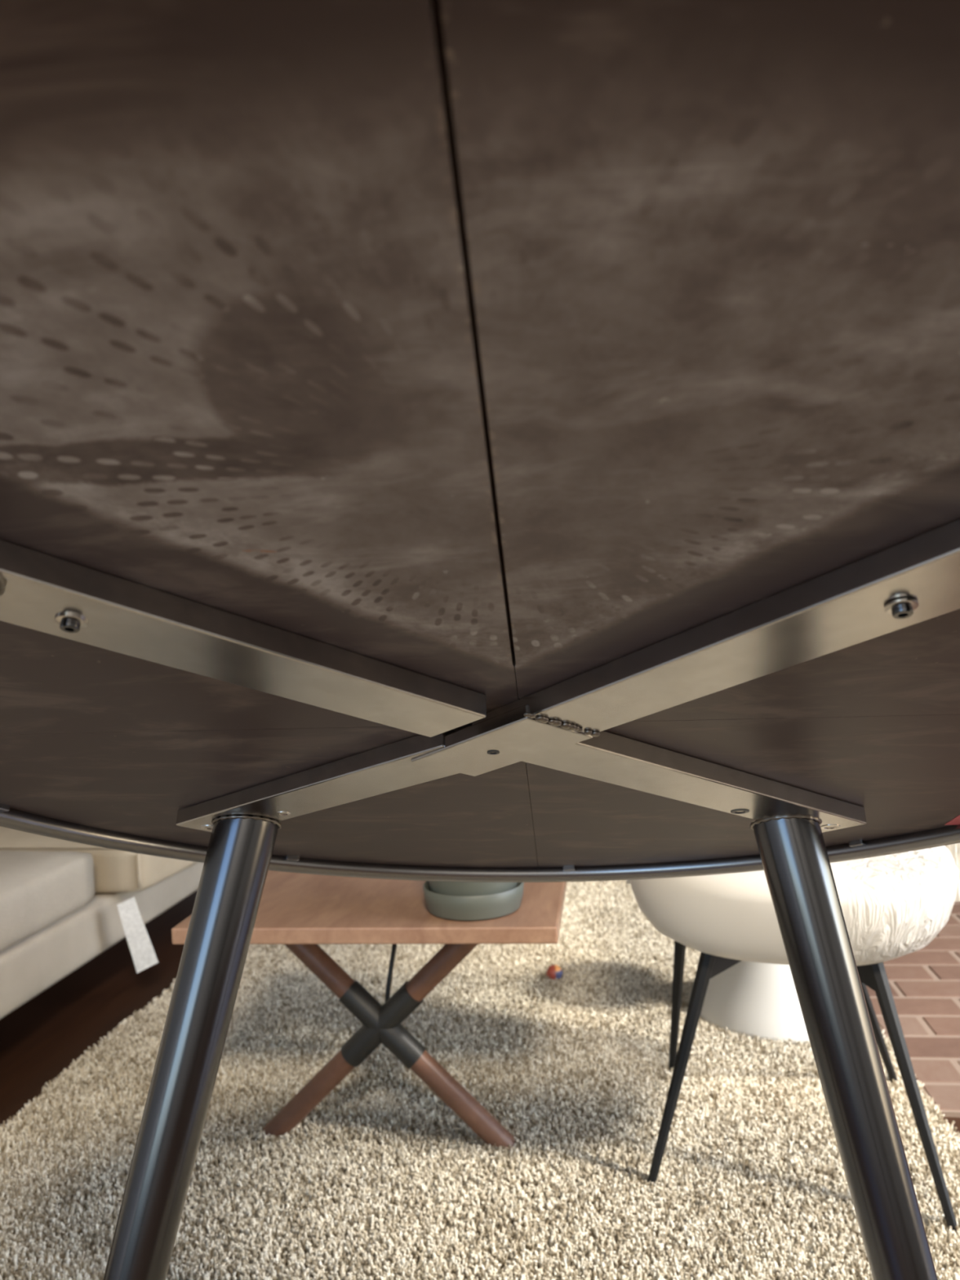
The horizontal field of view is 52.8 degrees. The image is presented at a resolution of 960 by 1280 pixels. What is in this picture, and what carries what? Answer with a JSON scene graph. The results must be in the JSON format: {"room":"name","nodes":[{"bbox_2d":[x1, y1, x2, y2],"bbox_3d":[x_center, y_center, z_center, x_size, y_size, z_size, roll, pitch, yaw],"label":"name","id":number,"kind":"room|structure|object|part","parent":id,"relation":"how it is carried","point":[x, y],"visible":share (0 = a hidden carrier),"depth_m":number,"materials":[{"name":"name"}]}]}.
{"room":"living room","nodes":[
{"label":"living room","id":0,"kind":"room"},
{"bbox_2d":[0,889,959,1136],"bbox_3d":[0.220,0.931,1.352,5.000,0.120,7.200,-2,1,8],"label":"floor","id":1,"kind":"structure","parent":0,"point":[42,1037],"depth_m":2.37,"materials":[{"name":"brown wood"}]},
{"bbox_2d":[0,826,204,1019],"bbox_3d":[-1.333,0.526,2.306,1.008,0.799,2.840,-2,1,8],"label":"sofa","id":2,"kind":"object","parent":1,"relation":"on","point":[64,904],"visible":0.3,"depth_m":2.29,"materials":[{"name":"fabric"}]},
{"bbox_2d":[0,850,94,951],"bbox_3d":[-1.320,0.585,2.086,0.686,0.171,0.675,-2,1,8],"label":"seat cushion","id":3,"kind":"object","parent":2,"relation":"on","point":[43,894],"depth_m":2.17,"materials":[{"name":"fabric"}]},
{"bbox_2d":[0,826,197,892],"bbox_3d":[-1.112,0.570,2.801,0.660,0.158,0.660,-2,1,11],"label":"seat cushion","id":4,"kind":"object","parent":2,"relation":"on","point":[114,870],"depth_m":2.45,"materials":[{"name":"fabric"}]},
{"bbox_2d":[0,0,959,1279],"bbox_3d":[0.034,0.351,0.527,1.028,1.060,1.166,-3,1,3],"label":"round table","id":5,"kind":"object","parent":1,"relation":"on","point":[473,441],"visible":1,"depth_m":0.35,"materials":[{"name":"brown wood"}]},
{"bbox_2d":[54,613,87,633],"bbox_3d":[-0.191,-0.008,0.452,0.014,0.009,0.014,-3,1,0],"label":"washer","id":6,"kind":"object","parent":5,"relation":"in","point":[64,623],"depth_m":0.45,"materials":[{"name":"silver metal"}]},
{"bbox_3d":[-0.274,0.522,0.753,0.296,0.741,0.053,-3,1,-43],"label":"leg","id":7,"kind":"part","parent":5,"relation":"part of","materials":[{"name":"black metal"}]},
{"bbox_3d":[-0.240,-0.043,0.427,0.496,0.010,0.496,-2,-24,4],"label":"underside panel","id":8,"kind":"part","parent":5,"relation":"part of","materials":[{"name":"brown wood"}]},
{"bbox_3d":[-0.201,0.157,0.879,0.496,0.010,0.496,-2,-24,4],"label":"underside panel","id":9,"kind":"part","parent":5,"relation":"part of","materials":[{"name":"brown wood"}]},
{"bbox_3d":[0.012,0.068,0.635,0.122,0.010,0.123,-2,-24,4],"label":"plate","id":10,"kind":"part","parent":5,"relation":"part of","materials":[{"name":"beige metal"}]},
{"bbox_3d":[0.255,-0.057,0.391,0.496,0.010,0.496,-2,-24,4],"label":"underside panel","id":11,"kind":"part","parent":5,"relation":"part of","materials":[{"name":"brown wood"}]},
{"bbox_3d":[0.294,0.144,0.843,0.496,0.010,0.496,-2,-24,4],"label":"underside panel","id":12,"kind":"part","parent":5,"relation":"part of","materials":[{"name":"brown wood"}]},
{"bbox_3d":[0.330,0.503,0.746,0.053,0.719,0.248,-3,1,-34],"label":"leg","id":13,"kind":"part","parent":5,"relation":"part of","materials":[{"name":"black metal"}]},
{"bbox_2d":[884,598,919,618],"bbox_3d":[0.189,-0.014,0.434,0.014,0.009,0.014,-3,1,0],"label":"washer","id":14,"kind":"object","parent":5,"relation":"in","point":[894,608],"depth_m":0.43,"materials":[{"name":"silver metal"}]},
{"bbox_2d":[0,880,959,1279],"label":"shag rug","id":15,"kind":"object","parent":1,"relation":"on","point":[382,1180],"visible":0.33,"depth_m":1.64,"materials":[{"name":"beige carpet"}]},
{"bbox_2d":[171,870,566,1153],"bbox_3d":[-0.150,0.655,1.677,0.606,0.438,0.395,-2,1,7],"label":"side table","id":16,"kind":"object","parent":15,"relation":"on","point":[301,913],"visible":0.69,"depth_m":1.64,"materials":[{"name":"brown wood"}]},
{"bbox_3d":[-0.174,0.669,1.673,0.485,0.412,0.039,-2,1,11],"label":"leg","id":17,"kind":"part","parent":16,"relation":"part of","materials":[{"name":"brown wood"}]},
{"bbox_2d":[385,943,397,1001],"bbox_3d":[-0.250,0.665,1.756,0.237,0.403,0.113,-3,1,0],"label":"support rod","id":18,"kind":"object","parent":16,"relation":"attached to","point":[394,945],"visible":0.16,"depth_m":1.71,"materials":[{"name":"black metal"}]},
{"bbox_3d":[-0.165,0.668,1.671,0.485,0.412,0.039,-2,1,11],"label":"leg","id":19,"kind":"part","parent":16,"relation":"part of","materials":[{"name":"brown wood"}]},
{"bbox_2d":[422,880,524,920],"bbox_3d":[-0.012,0.356,1.553,0.166,0.150,0.166,-3,1,0],"label":"bowl","id":20,"kind":"object","parent":16,"relation":"on","point":[455,900],"visible":0.44,"depth_m":1.49,"materials":[{"name":"grey ceramic"}]},
{"bbox_2d":[546,964,562,980],"bbox_3d":[0.184,0.823,2.388,0.041,0.040,0.040,-3,1,0],"label":"ball","id":21,"kind":"object","parent":15,"relation":"on","point":[553,971],"visible":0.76,"depth_m":2.37,"materials":[{"name":"paint"}]},
{"bbox_2d":[700,960,809,1044],"bbox_3d":[0.654,0.643,2.145,0.370,0.353,0.370,-3,1,0],"label":"stool","id":22,"kind":"object","parent":15,"relation":"on","point":[752,998],"visible":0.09,"depth_m":2.03,"materials":[{"name":"white paint"}]},
{"bbox_2d":[626,843,959,1232],"bbox_3d":[0.526,0.447,1.649,0.593,0.790,0.564,-2,1,20],"label":"dining chair","id":23,"kind":"object","parent":15,"relation":"on","point":[893,905],"visible":0.34,"depth_m":1.42,"materials":[{"name":"white plastic"}]},
{"bbox_3d":[0.376,0.664,1.824,0.025,0.364,0.121,-3,1,-5],"label":"leg","id":24,"kind":"part","parent":23,"relation":"part of","materials":[{"name":"black metal"}]},
{"bbox_3d":[0.318,0.671,1.516,0.139,0.365,0.025,-3,1,-20],"label":"leg","id":25,"kind":"part","parent":23,"relation":"part of","materials":[{"name":"black metal"}]},
{"bbox_3d":[0.577,0.247,1.811,0.593,0.400,0.214,-2,1,20],"label":"backrest","id":26,"kind":"part","parent":23,"relation":"part of","materials":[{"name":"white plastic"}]},
{"bbox_3d":[0.516,0.417,1.627,0.516,0.172,0.516,-2,1,20],"label":"seat","id":27,"kind":"part","parent":23,"relation":"part of","materials":[{"name":"white plastic"}]},
{"bbox_3d":[0.693,0.650,1.747,0.172,0.367,0.024,-3,1,-34],"label":"leg","id":28,"kind":"part","parent":23,"relation":"part of","materials":[{"name":"black metal"}]},
{"bbox_3d":[0.627,0.659,1.408,0.024,0.365,0.137,-3,1,-26],"label":"leg","id":29,"kind":"part","parent":23,"relation":"part of","materials":[{"name":"black metal"}]},
{"bbox_2d":[866,901,959,1117],"bbox_3d":[1.805,0.778,2.408,1.805,0.012,1.664,-2,1,8],"label":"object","id":30,"kind":"structure","parent":1,"relation":"on","point":[924,983],"depth_m":2.13,"materials":[{"name":"brown brick"}]}
]}

